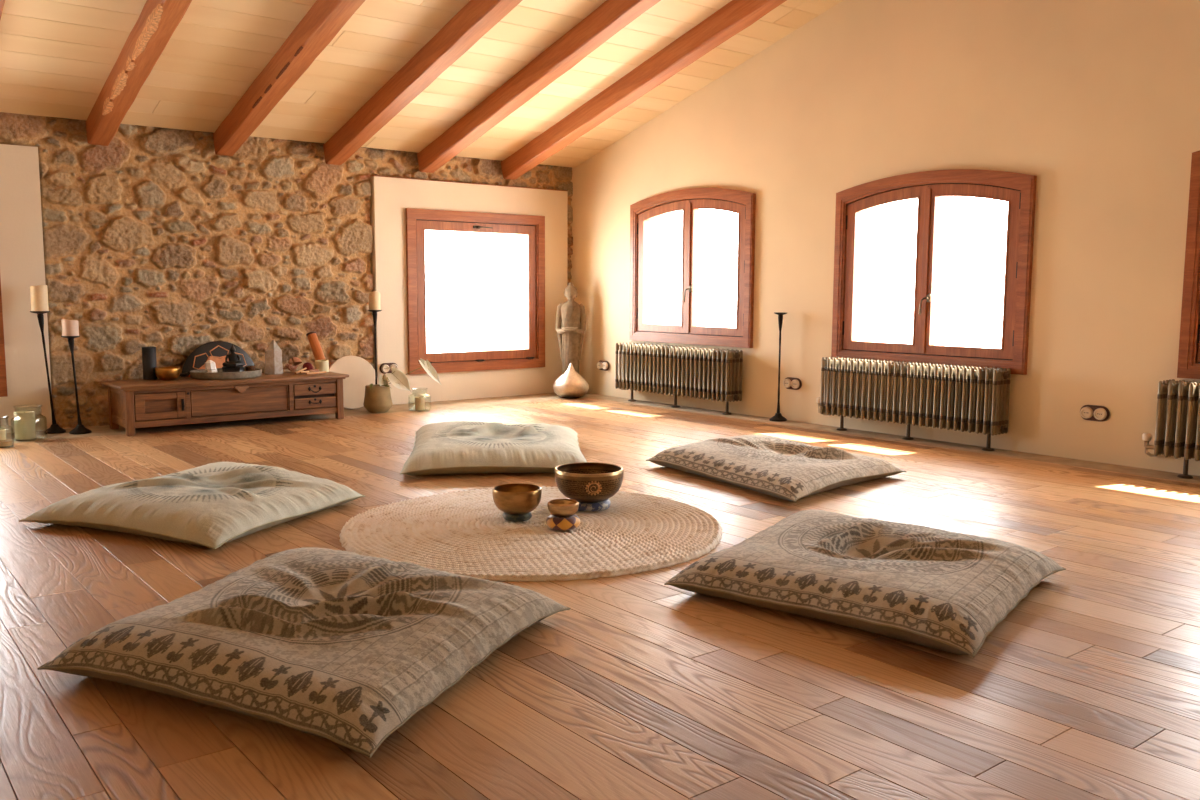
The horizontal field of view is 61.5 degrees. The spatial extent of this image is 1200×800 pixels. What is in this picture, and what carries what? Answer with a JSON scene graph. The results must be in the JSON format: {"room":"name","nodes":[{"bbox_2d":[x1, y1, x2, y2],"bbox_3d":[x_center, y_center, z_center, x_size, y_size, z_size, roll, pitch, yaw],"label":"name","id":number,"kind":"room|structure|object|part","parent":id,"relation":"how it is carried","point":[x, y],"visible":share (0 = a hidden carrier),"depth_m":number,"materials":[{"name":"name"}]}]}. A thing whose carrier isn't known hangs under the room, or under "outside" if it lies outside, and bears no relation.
{"room":"meditation room","nodes":[
{"label":"meditation room","id":0,"kind":"room"},
{"bbox_2d":[0,144,51,432],"bbox_3d":[-4.264,-0.623,5.731,1.969,1.761,0.090,-5,8,-38],"label":"wall","id":1,"kind":"structure","parent":0,"point":[22,266],"depth_m":6.22,"materials":[{"name":"beige paint"}]},
{"bbox_2d":[0,279,7,396],"bbox_3d":[-4.283,-0.637,5.893,1.302,1.285,0.470,-5,8,-38],"label":"window","id":2,"kind":"structure","parent":1,"relation":"in","point":[3,380],"depth_m":6.17,"materials":[{"name":"brown wood"}]},
{"bbox_2d":[0,112,572,427],"bbox_3d":[-2.312,-0.872,7.243,5.330,1.970,0.093,-5,8,-38],"label":"stone wall","id":3,"kind":"structure","parent":0,"point":[153,237],"depth_m":6.88,"materials":[{"name":"brown stone"}]},
{"bbox_2d":[369,176,567,404],"bbox_3d":[-1.023,-0.882,8.285,1.815,1.744,0.090,-5,8,-38],"label":"wall panel","id":4,"kind":"object","parent":3,"relation":"attached to","point":[389,198],"visible":0.69,"depth_m":8.09,"materials":[{"name":"beige paint"}]},
{"bbox_2d":[379,363,397,373],"bbox_3d":[-1.627,-0.245,7.792,0.154,0.082,0.036,-5,8,-38],"label":"wall socket","id":5,"kind":"object","parent":4,"relation":"attached to","point":[384,368],"visible":0.8,"depth_m":7.77,"materials":[{"name":"beige plastic"}]},
{"bbox_2d":[373,175,565,190],"bbox_3d":[-1.001,-1.750,8.167,1.820,0.006,0.030,-5,8,-38],"label":"trim","id":6,"kind":"structure","parent":3,"relation":"attached to","point":[373,175],"depth_m":8.11,"materials":[{"name":"beige paint"}]},
{"bbox_2d":[0,0,842,167],"bbox_3d":[-1.767,-2.347,3.232,9.216,1.856,6.596,-5,8,-38],"label":"ceiling","id":7,"kind":"structure","parent":0,"point":[57,57],"depth_m":6.22,"materials":[{"name":"brown wood"}]},
{"bbox_2d":[0,0,4,19],"bbox_3d":[-1.757,-2.264,3.276,0.129,1.976,6.620,-5,8,-38],"label":"ceiling beam","id":8,"kind":"structure","parent":7,"relation":"attached to","point":[2,2],"depth_m":4.75,"materials":[{"name":"red wood"}]},
{"bbox_2d":[86,0,191,145],"bbox_3d":[-1.155,-2.314,3.750,0.135,1.978,6.620,-5,8,-38],"label":"ceiling beam","id":9,"kind":"structure","parent":7,"relation":"attached to","point":[158,20],"depth_m":5.55,"materials":[{"name":"red wood"}]},
{"bbox_2d":[213,0,364,155],"bbox_3d":[-0.537,-2.364,4.238,0.136,1.973,6.621,-5,8,-38],"label":"ceiling beam","id":10,"kind":"structure","parent":7,"relation":"attached to","point":[324,19],"depth_m":5.90,"materials":[{"name":"red wood"}]},
{"bbox_2d":[323,0,521,164],"bbox_3d":[0.085,-2.417,4.727,0.129,1.974,6.622,-5,8,-38],"label":"ceiling beam","id":11,"kind":"structure","parent":7,"relation":"attached to","point":[476,18],"depth_m":6.25,"materials":[{"name":"red wood"}]},
{"bbox_2d":[417,0,660,172],"bbox_3d":[0.685,-2.466,5.200,0.129,1.977,6.621,-5,8,-38],"label":"ceiling beam","id":12,"kind":"structure","parent":7,"relation":"attached to","point":[611,16],"depth_m":6.57,"materials":[{"name":"red wood"}]},
{"bbox_2d":[501,0,786,179],"bbox_3d":[1.289,-2.516,5.675,0.129,1.977,6.621,-5,8,-38],"label":"ceiling beam","id":13,"kind":"structure","parent":7,"relation":"attached to","point":[735,16],"depth_m":6.90,"materials":[{"name":"red wood"}]},
{"bbox_2d":[369,176,524,359],"bbox_3d":[-3.963,-0.758,6.218,9.860,2.014,0.340,-5,8,-38],"label":"wall","id":14,"kind":"structure","parent":0,"point":[517,240],"depth_m":8.86,"materials":[{"name":"paint"}]},
{"bbox_2d":[405,208,544,373],"bbox_3d":[-1.111,-0.899,8.393,1.297,1.285,0.470,-5,8,-38],"label":"window","id":15,"kind":"structure","parent":14,"relation":"in","point":[418,221],"depth_m":8.21,"materials":[{"name":"brown wood"}]},
{"bbox_3d":[-0.950,-1.404,8.189,0.165,0.024,0.041,-5,8,-38],"label":"handle","id":16,"kind":"part","parent":15,"relation":"part of","materials":[{"name":"brown metal"}]},
{"bbox_2d":[473,232,511,350],"bbox_3d":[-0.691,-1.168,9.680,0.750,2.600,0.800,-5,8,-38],"label":"window pane","id":17,"kind":"object","parent":15,"relation":"attached to","point":[492,251],"visible":0.06,"depth_m":9.50,"materials":[{"name":"glass"}]},
{"bbox_2d":[0,393,1199,799],"bbox_3d":[-0.048,0.808,1.364,10.200,0.105,13.600,-5,8,-38],"label":"floor","id":18,"kind":"structure","parent":0,"point":[645,688],"depth_m":2.47,"materials":[{"name":"brown wood"}]},
{"bbox_2d":[10,404,47,439],"bbox_3d":[-3.387,0.133,5.976,0.188,0.200,0.188,-5,8,-38],"label":"glass jar","id":19,"kind":"object","parent":18,"relation":"on","point":[27,404],"visible":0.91,"depth_m":5.98,"materials":[{"name":"clear glass"}]},
{"bbox_2d":[14,411,35,439],"bbox_3d":[-3.404,0.148,5.968,0.108,0.160,0.108,-5,8,-38],"label":"pillar candle","id":20,"kind":"object","parent":19,"relation":"in","point":[24,421],"visible":1,"depth_m":5.93,"materials":[{"name":"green wax"}]},
{"bbox_2d":[30,311,65,433],"bbox_3d":[-3.404,-0.171,6.217,0.160,0.752,0.120,-5,8,-38],"label":"candle stand","id":21,"kind":"object","parent":18,"relation":"on","point":[54,428],"visible":0.99,"depth_m":6.21,"materials":[{"name":"black metal"}]},
{"bbox_2d":[30,285,48,310],"bbox_3d":[-3.422,-0.621,6.152,0.094,0.163,0.094,-5,8,-38],"label":"pillar candle","id":22,"kind":"object","parent":21,"relation":"on","point":[38,294],"visible":0.93,"depth_m":6.12,"materials":[{"name":"beige wax"}]},
{"bbox_3d":[-3.422,-0.530,6.162,0.110,0.027,0.110,-5,8,-38],"label":"dish","id":23,"kind":"part","parent":21,"relation":"part of","materials":[{"name":"black metal"}]},
{"bbox_2d":[61,335,91,433],"bbox_3d":[-3.229,-0.095,6.217,0.140,0.602,0.124,-5,8,-38],"label":"candle stand","id":24,"kind":"object","parent":18,"relation":"on","point":[80,428],"visible":0.97,"depth_m":6.21,"materials":[{"name":"black metal"}]},
{"bbox_2d":[61,319,78,335],"bbox_3d":[-3.241,-0.443,6.168,0.092,0.108,0.092,-5,8,-38],"label":"pillar candle","id":25,"kind":"object","parent":24,"relation":"on","point":[69,327],"visible":0.97,"depth_m":6.13,"materials":[{"name":"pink wax"}]},
{"bbox_3d":[-3.241,-0.380,6.175,0.106,0.027,0.106,-5,8,-38],"label":"dish","id":26,"kind":"part","parent":24,"relation":"part of","materials":[{"name":"black metal"}]},
{"bbox_2d":[19,462,364,548],"bbox_3d":[-1.564,0.370,4.150,1.016,0.142,1.228,3,7,20],"label":"floor cushion","id":27,"kind":"object","parent":18,"relation":"on","point":[211,505],"visible":1,"depth_m":3.78,"materials":[{"name":"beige fabric"}]},
{"bbox_2d":[101,371,348,435],"bbox_3d":[-2.449,0.004,6.692,1.470,0.306,0.480,-5,8,-39],"label":"cabinet","id":28,"kind":"object","parent":18,"relation":"on","point":[135,403],"visible":1,"depth_m":6.46,"materials":[{"name":"brown wood"}]},
{"bbox_3d":[-3.100,0.043,6.421,0.045,0.284,0.045,-5,8,-39],"label":"leg","id":29,"kind":"part","parent":28,"relation":"part of","materials":[{"name":"brown wood"}]},
{"bbox_3d":[-2.857,0.076,6.123,0.045,0.284,0.045,-5,8,-39],"label":"leg","id":30,"kind":"part","parent":28,"relation":"part of","materials":[{"name":"brown wood"}]},
{"bbox_2d":[142,347,156,379],"bbox_3d":[-2.904,-0.238,6.499,0.088,0.214,0.088,-5,8,-38],"label":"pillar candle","id":31,"kind":"object","parent":28,"relation":"on","point":[149,362],"visible":0.99,"depth_m":6.47,"materials":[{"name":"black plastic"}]},
{"bbox_3d":[-2.721,0.037,6.232,0.295,0.162,0.033,-5,8,-39],"label":"door","id":32,"kind":"part","parent":28,"relation":"part of","materials":[{"name":"brown wood"}]},
{"bbox_2d":[155,367,180,379],"bbox_3d":[-2.782,-0.169,6.489,0.154,0.079,0.154,-5,8,-38],"label":"brass bowl","id":33,"kind":"object","parent":28,"relation":"on","point":[163,373],"visible":1,"depth_m":6.43,"materials":[{"name":"gold metal"}]},
{"bbox_2d":[181,341,255,376],"bbox_3d":[-2.627,-0.143,6.979,0.530,0.528,0.071,-5,8,-42],"label":"drum","id":34,"kind":"object","parent":28,"relation":"on","point":[216,351],"visible":0.22,"depth_m":6.93,"materials":[{"name":"black paint"}]},
{"bbox_2d":[190,368,261,379],"bbox_3d":[-2.483,-0.175,6.700,0.456,0.048,0.392,-5,8,-38],"label":"round tray","id":35,"kind":"object","parent":28,"relation":"on","point":[202,374],"visible":0.91,"depth_m":6.54,"materials":[{"name":"grey wood"}]},
{"bbox_2d":[205,360,216,372],"bbox_3d":[-2.524,-0.204,6.556,0.078,0.112,0.058,-5,8,-38],"label":"crystal","id":36,"kind":"object","parent":35,"relation":"on","point":[210,366],"visible":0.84,"depth_m":6.53},
{"bbox_2d":[222,343,243,371],"bbox_3d":[-2.445,-0.271,6.714,0.158,0.211,0.115,-1,6,-8],"label":"figurine","id":37,"kind":"object","parent":35,"relation":"on","point":[232,365],"visible":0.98,"depth_m":6.70,"materials":[{"name":"black paint"}]},
{"bbox_2d":[245,366,255,370],"bbox_3d":[-2.347,-0.200,6.768,0.066,0.058,0.066,-5,8,-38],"label":"glass","id":38,"kind":"object","parent":35,"relation":"on","point":[247,368],"visible":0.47,"depth_m":6.74,"materials":[{"name":"glass"}]},
{"bbox_2d":[265,340,282,373],"bbox_3d":[-2.255,-0.298,6.965,0.124,0.235,0.112,0,6,-1],"label":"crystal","id":39,"kind":"object","parent":28,"relation":"on","point":[273,353],"visible":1,"depth_m":6.92},
{"bbox_2d":[283,357,301,370],"bbox_3d":[-2.160,-0.252,7.073,0.154,0.098,0.093,2,7,15],"label":"conch shell","id":40,"kind":"object","parent":28,"relation":"on","point":[296,361],"visible":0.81,"depth_m":7.05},
{"bbox_2d":[295,362,312,373],"bbox_3d":[-2.061,-0.220,6.984,0.072,0.074,0.189,2,6,14],"label":"mallet","id":41,"kind":"object","parent":28,"relation":"on","point":[307,366],"visible":0.87,"depth_m":7.03,"materials":[{"name":"red fabric"}]},
{"bbox_2d":[300,369,318,372],"bbox_3d":[-2.011,-0.197,6.977,0.030,0.030,0.170,4,7,27],"label":"mallet","id":42,"kind":"object","parent":28,"relation":"on","point":[310,370],"visible":0.9,"depth_m":6.98,"materials":[{"name":"beige wood"}]},
{"bbox_3d":[-1.938,-0.073,6.852,0.295,0.073,0.022,-5,8,-39],"label":"drawer","id":43,"kind":"part","parent":28,"relation":"part of","materials":[{"name":"brown wood"}]},
{"bbox_3d":[-1.939,0.018,6.862,0.295,0.069,0.022,-5,8,-39],"label":"drawer","id":44,"kind":"part","parent":28,"relation":"part of","materials":[{"name":"brown wood"}]},
{"bbox_2d":[306,331,324,359],"bbox_3d":[-2.049,-0.357,7.304,0.184,0.280,0.076,4,7,33],"label":"wooden rainstick","id":45,"kind":"object","parent":28,"relation":"on","point":[317,351],"visible":0.82,"depth_m":7.28,"materials":[{"name":"wood"}]},
{"bbox_2d":[306,371,325,373],"bbox_3d":[-1.960,-0.188,6.961,0.015,0.014,0.160,5,8,37],"label":"mallet","id":46,"kind":"object","parent":28,"relation":"on","point":[322,371],"visible":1,"depth_m":6.95,"materials":[{"name":"beige wood"}]},
{"bbox_2d":[315,359,328,371],"bbox_3d":[-1.974,-0.243,7.156,0.096,0.088,0.096,-5,8,-38],"label":"pillar candle","id":47,"kind":"object","parent":28,"relation":"on","point":[322,365],"visible":0.84,"depth_m":7.12,"materials":[{"name":"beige wax"}]},
{"bbox_3d":[-1.804,-0.013,6.971,0.045,0.284,0.045,-5,8,-39],"label":"leg","id":48,"kind":"part","parent":28,"relation":"part of","materials":[{"name":"brown wood"}]},
{"bbox_2d":[37,547,570,756],"bbox_3d":[-0.709,0.541,2.575,1.130,0.153,1.011,3,7,26],"label":"floor cushion","id":49,"kind":"object","parent":18,"relation":"on","point":[343,648],"visible":1,"depth_m":2.29,"materials":[{"name":"fabric"}]},
{"bbox_2d":[329,356,377,408],"bbox_3d":[-1.853,-0.132,7.516,0.395,0.395,0.105,-4,7,-32],"label":"drum","id":50,"kind":"object","parent":18,"relation":"on","point":[361,373],"visible":0.52,"depth_m":7.50,"materials":[{"name":"beige"}]},
{"bbox_2d":[368,310,381,383],"bbox_3d":[-1.672,-0.301,7.519,0.110,0.740,0.110,-5,8,-38],"label":"candle stand","id":51,"kind":"object","parent":18,"relation":"on","point":[374,313],"visible":0.59,"depth_m":7.49,"materials":[{"name":"black metal"}]},
{"bbox_2d":[369,291,380,309],"bbox_3d":[-1.670,-0.735,7.471,0.084,0.142,0.084,-5,8,-38],"label":"pillar candle","id":52,"kind":"object","parent":51,"relation":"on","point":[374,297],"visible":0.96,"depth_m":7.44,"materials":[{"name":"beige wax"}]},
{"bbox_2d":[363,358,440,412],"bbox_3d":[-1.455,-0.113,7.408,0.560,0.392,0.208,-2,7,-17],"label":"potted plant","id":53,"kind":"object","parent":18,"relation":"on","point":[377,399],"visible":1,"depth_m":7.34,"materials":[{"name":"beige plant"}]},
{"bbox_3d":[-1.623,-0.010,7.366,0.208,0.194,0.208,-5,8,-38],"label":"pot","id":54,"kind":"part","parent":53,"relation":"part of","materials":[{"name":"beige ceramic"}]},
{"bbox_2d":[408,387,430,410],"bbox_3d":[-1.337,-0.005,7.473,0.168,0.164,0.168,-5,8,-38],"label":"glass jar","id":55,"kind":"object","parent":18,"relation":"on","point":[417,387],"visible":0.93,"depth_m":7.45,"materials":[{"name":"clear glass"}]},
{"bbox_2d":[415,396,424,409],"bbox_3d":[-1.337,0.024,7.476,0.072,0.094,0.072,-5,8,-38],"label":"pillar candle","id":56,"kind":"object","parent":55,"relation":"in","point":[419,401],"visible":1,"depth_m":7.45,"materials":[{"name":"beige wax"}]},
{"bbox_2d":[400,421,586,475],"bbox_3d":[-0.549,0.227,5.514,0.982,0.137,1.433,-1,6,-7],"label":"floor cushion","id":57,"kind":"object","parent":18,"relation":"on","point":[449,447],"visible":0.98,"depth_m":4.99,"materials":[{"name":"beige fabric"}]},
{"bbox_2d":[339,486,722,581],"bbox_3d":[-0.250,0.472,3.823,1.433,0.022,1.433,-3,7,-27],"label":"round rug","id":58,"kind":"object","parent":18,"relation":"on","point":[465,533],"visible":0.78,"depth_m":3.60,"materials":[{"name":"wicker"}]},
{"bbox_2d":[502,512,531,521],"bbox_3d":[-0.317,0.442,3.862,0.113,0.030,0.113,-5,8,-38],"label":"cushion","id":59,"kind":"object","parent":58,"relation":"on","point":[509,517],"visible":0.76,"depth_m":3.82,"materials":[{"name":"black fabric"}]},
{"bbox_2d":[492,483,541,514],"bbox_3d":[-0.317,0.382,3.856,0.188,0.093,0.188,-5,8,-38],"label":"bowl","id":60,"kind":"object","parent":59,"relation":"on","point":[514,498],"visible":1,"depth_m":3.79,"materials":[{"name":"brown metal"}]},
{"bbox_2d":[546,514,579,529],"bbox_3d":[-0.136,0.449,3.725,0.125,0.046,0.125,-2,7,-15],"label":"cushion","id":61,"kind":"object","parent":58,"relation":"on","point":[553,522],"visible":0.9,"depth_m":3.68,"materials":[{"name":"fabric"}]},
{"bbox_2d":[547,499,578,516],"bbox_3d":[-0.136,0.401,3.720,0.116,0.051,0.116,-5,8,-38],"label":"bowl","id":62,"kind":"object","parent":61,"relation":"on","point":[556,507],"visible":1,"depth_m":3.68,"materials":[{"name":"brown metal"}]},
{"bbox_2d":[578,499,610,511],"bbox_3d":[-0.045,0.417,4.064,0.177,0.036,0.177,-5,8,-38],"label":"cushion","id":63,"kind":"object","parent":58,"relation":"on","point":[596,506],"visible":0.51,"depth_m":3.99,"materials":[{"name":"blue fabric"}]},
{"bbox_2d":[554,462,623,502],"bbox_3d":[-0.044,0.336,4.055,0.278,0.127,0.278,-5,8,-38],"label":"bowl","id":64,"kind":"object","parent":63,"relation":"on","point":[586,482],"visible":0.98,"depth_m":3.96,"materials":[{"name":"brown metal"}]},
{"bbox_2d":[556,282,585,373],"bbox_3d":[-0.231,-0.519,8.550,0.248,0.960,0.260,-2,7,-22],"label":"stone statue","id":65,"kind":"object","parent":18,"relation":"on","point":[570,315],"visible":0.9,"depth_m":8.55,"materials":[{"name":"beige stone"}]},
{"bbox_2d":[561,327,577,329],"bbox_3d":[-0.256,-0.598,8.466,0.142,0.024,0.142,1,6,4],"label":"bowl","id":66,"kind":"object","parent":65,"relation":"on","point":[563,328],"depth_m":8.43,"materials":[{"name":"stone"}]},
{"bbox_2d":[553,363,588,397],"bbox_3d":[-0.242,-0.165,8.399,0.298,0.288,0.298,-5,8,-38],"label":"vase","id":67,"kind":"object","parent":18,"relation":"on","point":[570,384],"visible":1,"depth_m":8.30,"materials":[{"name":"white ceramic"}]},
{"bbox_2d":[615,342,742,414],"bbox_3d":[0.560,-0.182,7.759,0.191,0.468,1.389,-4,8,-37],"label":"radiator","id":68,"kind":"object","parent":18,"relation":"on","point":[713,374],"visible":1,"depth_m":7.60,"materials":[{"name":"metal"}]},
{"bbox_2d":[646,434,905,501],"bbox_3d":[0.850,0.290,5.000,1.089,0.135,1.242,-5,8,-38],"label":"floor cushion","id":69,"kind":"object","parent":18,"relation":"on","point":[785,469],"visible":1,"depth_m":4.74,"materials":[{"name":"grey fabric"}]},
{"bbox_2d":[769,312,786,420],"bbox_3d":[1.237,-0.229,6.952,0.120,0.744,0.120,-5,8,-38],"label":"candle stand","id":70,"kind":"object","parent":18,"relation":"on","point":[778,416],"visible":1,"depth_m":6.95,"materials":[{"name":"black metal"}]},
{"bbox_3d":[1.239,-0.586,6.912,0.090,0.027,0.090,-5,8,-38],"label":"dish","id":71,"kind":"part","parent":70,"relation":"part of","materials":[{"name":"black metal"}]},
{"bbox_2d":[664,509,1065,656],"bbox_3d":[0.834,0.492,3.130,0.973,0.143,1.121,5,8,36],"label":"floor cushion","id":72,"kind":"object","parent":18,"relation":"on","point":[943,590],"visible":1,"depth_m":2.86,"materials":[{"name":"grey fabric"}]},
{"bbox_2d":[816,356,1010,450],"bbox_3d":[1.853,0.002,6.137,0.190,0.468,1.343,-4,8,-37],"label":"radiator","id":73,"kind":"object","parent":18,"relation":"on","point":[970,399],"visible":1,"depth_m":5.98,"materials":[{"name":"metal"}]},
{"bbox_2d":[1142,379,1199,477],"bbox_3d":[3.138,0.184,4.525,0.190,0.468,1.343,-4,8,-37],"label":"radiator","id":74,"kind":"object","parent":18,"relation":"on","point":[1177,431],"visible":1,"depth_m":4.88,"materials":[{"name":"metal"}]},
{"bbox_3d":[2.733,0.184,5.038,0.042,0.039,0.041,-5,8,-38],"label":"valve knob","id":75,"kind":"part","parent":74,"relation":"part of","materials":[{"name":"white plastic"}]},
{"bbox_2d":[570,0,1199,475],"bbox_3d":[3.707,-1.433,4.104,0.360,3.881,13.000,-5,8,-38],"label":"wall","id":76,"kind":"structure","parent":0,"point":[1098,101],"depth_m":5.82,"materials":[{"name":"paint"}]},
{"bbox_2d":[596,360,609,370],"bbox_3d":[0.022,-0.293,8.576,0.036,0.082,0.154,-5,8,-38],"label":"wall socket","id":77,"kind":"object","parent":76,"relation":"attached to","point":[601,365],"visible":1,"depth_m":8.55,"materials":[{"name":"white plastic"}]},
{"bbox_2d":[629,188,755,347],"bbox_3d":[0.820,-1.026,7.804,0.467,1.172,1.342,-5,8,-38],"label":"window","id":78,"kind":"structure","parent":76,"relation":"in","point":[689,201],"depth_m":7.67,"materials":[{"name":"brown wood"}]},
{"bbox_3d":[0.509,-1.042,7.933,0.058,1.010,0.590,-5,8,-38],"label":"sash frame","id":79,"kind":"part","parent":78,"relation":"part of","materials":[{"name":"brown wood"}]},
{"bbox_3d":[0.671,-0.808,7.674,0.045,0.130,0.065,-5,8,-38],"label":"handle","id":80,"kind":"part","parent":78,"relation":"part of","materials":[{"name":"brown metal"}]},
{"bbox_3d":[0.877,-0.989,7.471,0.058,1.010,0.586,-5,8,-38],"label":"sash frame","id":81,"kind":"part","parent":78,"relation":"part of","materials":[{"name":"brown wood"}]},
{"bbox_2d":[783,377,801,389],"bbox_3d":[1.320,-0.113,6.947,0.036,0.082,0.154,-5,8,-38],"label":"wall socket","id":82,"kind":"object","parent":76,"relation":"attached to","point":[789,382],"visible":1,"depth_m":6.93,"materials":[{"name":"beige plastic"}]},
{"bbox_2d":[831,169,1036,374],"bbox_3d":[2.107,-0.795,6.196,0.467,1.172,1.342,-5,8,-38],"label":"window","id":83,"kind":"structure","parent":76,"relation":"in","point":[1017,189],"depth_m":6.04,"materials":[{"name":"brown wood"}]},
{"bbox_3d":[1.796,-0.810,6.324,0.058,1.010,0.590,-5,8,-38],"label":"sash frame","id":84,"kind":"part","parent":83,"relation":"part of","materials":[{"name":"brown wood"}]},
{"bbox_3d":[1.958,-0.576,6.066,0.045,0.130,0.065,-5,8,-38],"label":"handle","id":85,"kind":"part","parent":83,"relation":"part of","materials":[{"name":"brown metal"}]},
{"bbox_3d":[2.163,-0.758,5.863,0.058,1.010,0.586,-5,8,-38],"label":"sash frame","id":86,"kind":"part","parent":83,"relation":"part of","materials":[{"name":"brown wood"}]},
{"bbox_2d":[1080,405,1109,421],"bbox_3d":[2.610,0.070,5.330,0.036,0.082,0.154,-5,8,-38],"label":"wall socket","id":87,"kind":"object","parent":76,"relation":"attached to","point":[1087,412],"visible":1,"depth_m":5.33,"materials":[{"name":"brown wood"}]},
{"bbox_2d":[1177,150,1199,378],"bbox_3d":[3.434,-0.647,4.527,0.467,1.172,1.342,-5,8,-38],"label":"window","id":88,"kind":"structure","parent":76,"relation":"in","point":[1189,341],"depth_m":4.91,"materials":[{"name":"brown wood"}]},
{"bbox_3d":[3.123,-0.662,4.655,0.058,1.010,0.590,-5,8,-38],"label":"sash frame","id":89,"kind":"part","parent":88,"relation":"part of","materials":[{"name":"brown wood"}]},
{"bbox_3d":[-3.384,0.179,5.695,0.124,0.170,0.124,-5,8,-38],"label":"glass jar","id":90,"kind":"object","parent":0,"visible":0},
{"bbox_2d":[0,439,12,446],"bbox_3d":[-3.385,0.240,5.701,0.109,0.036,0.109,-5,8,-38],"label":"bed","id":91,"kind":"object","parent":90,"relation":"in","point":[8,442],"visible":0.95,"depth_m":5.67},
{"bbox_2d":[0,428,5,439],"bbox_3d":[-3.385,0.194,5.689,0.056,0.062,0.056,-5,8,-38],"label":"pillar candle","id":92,"kind":"object","parent":91,"relation":"on","point":[2,431],"visible":1,"depth_m":5.68,"materials":[{"name":"beige wax"}]}
]}

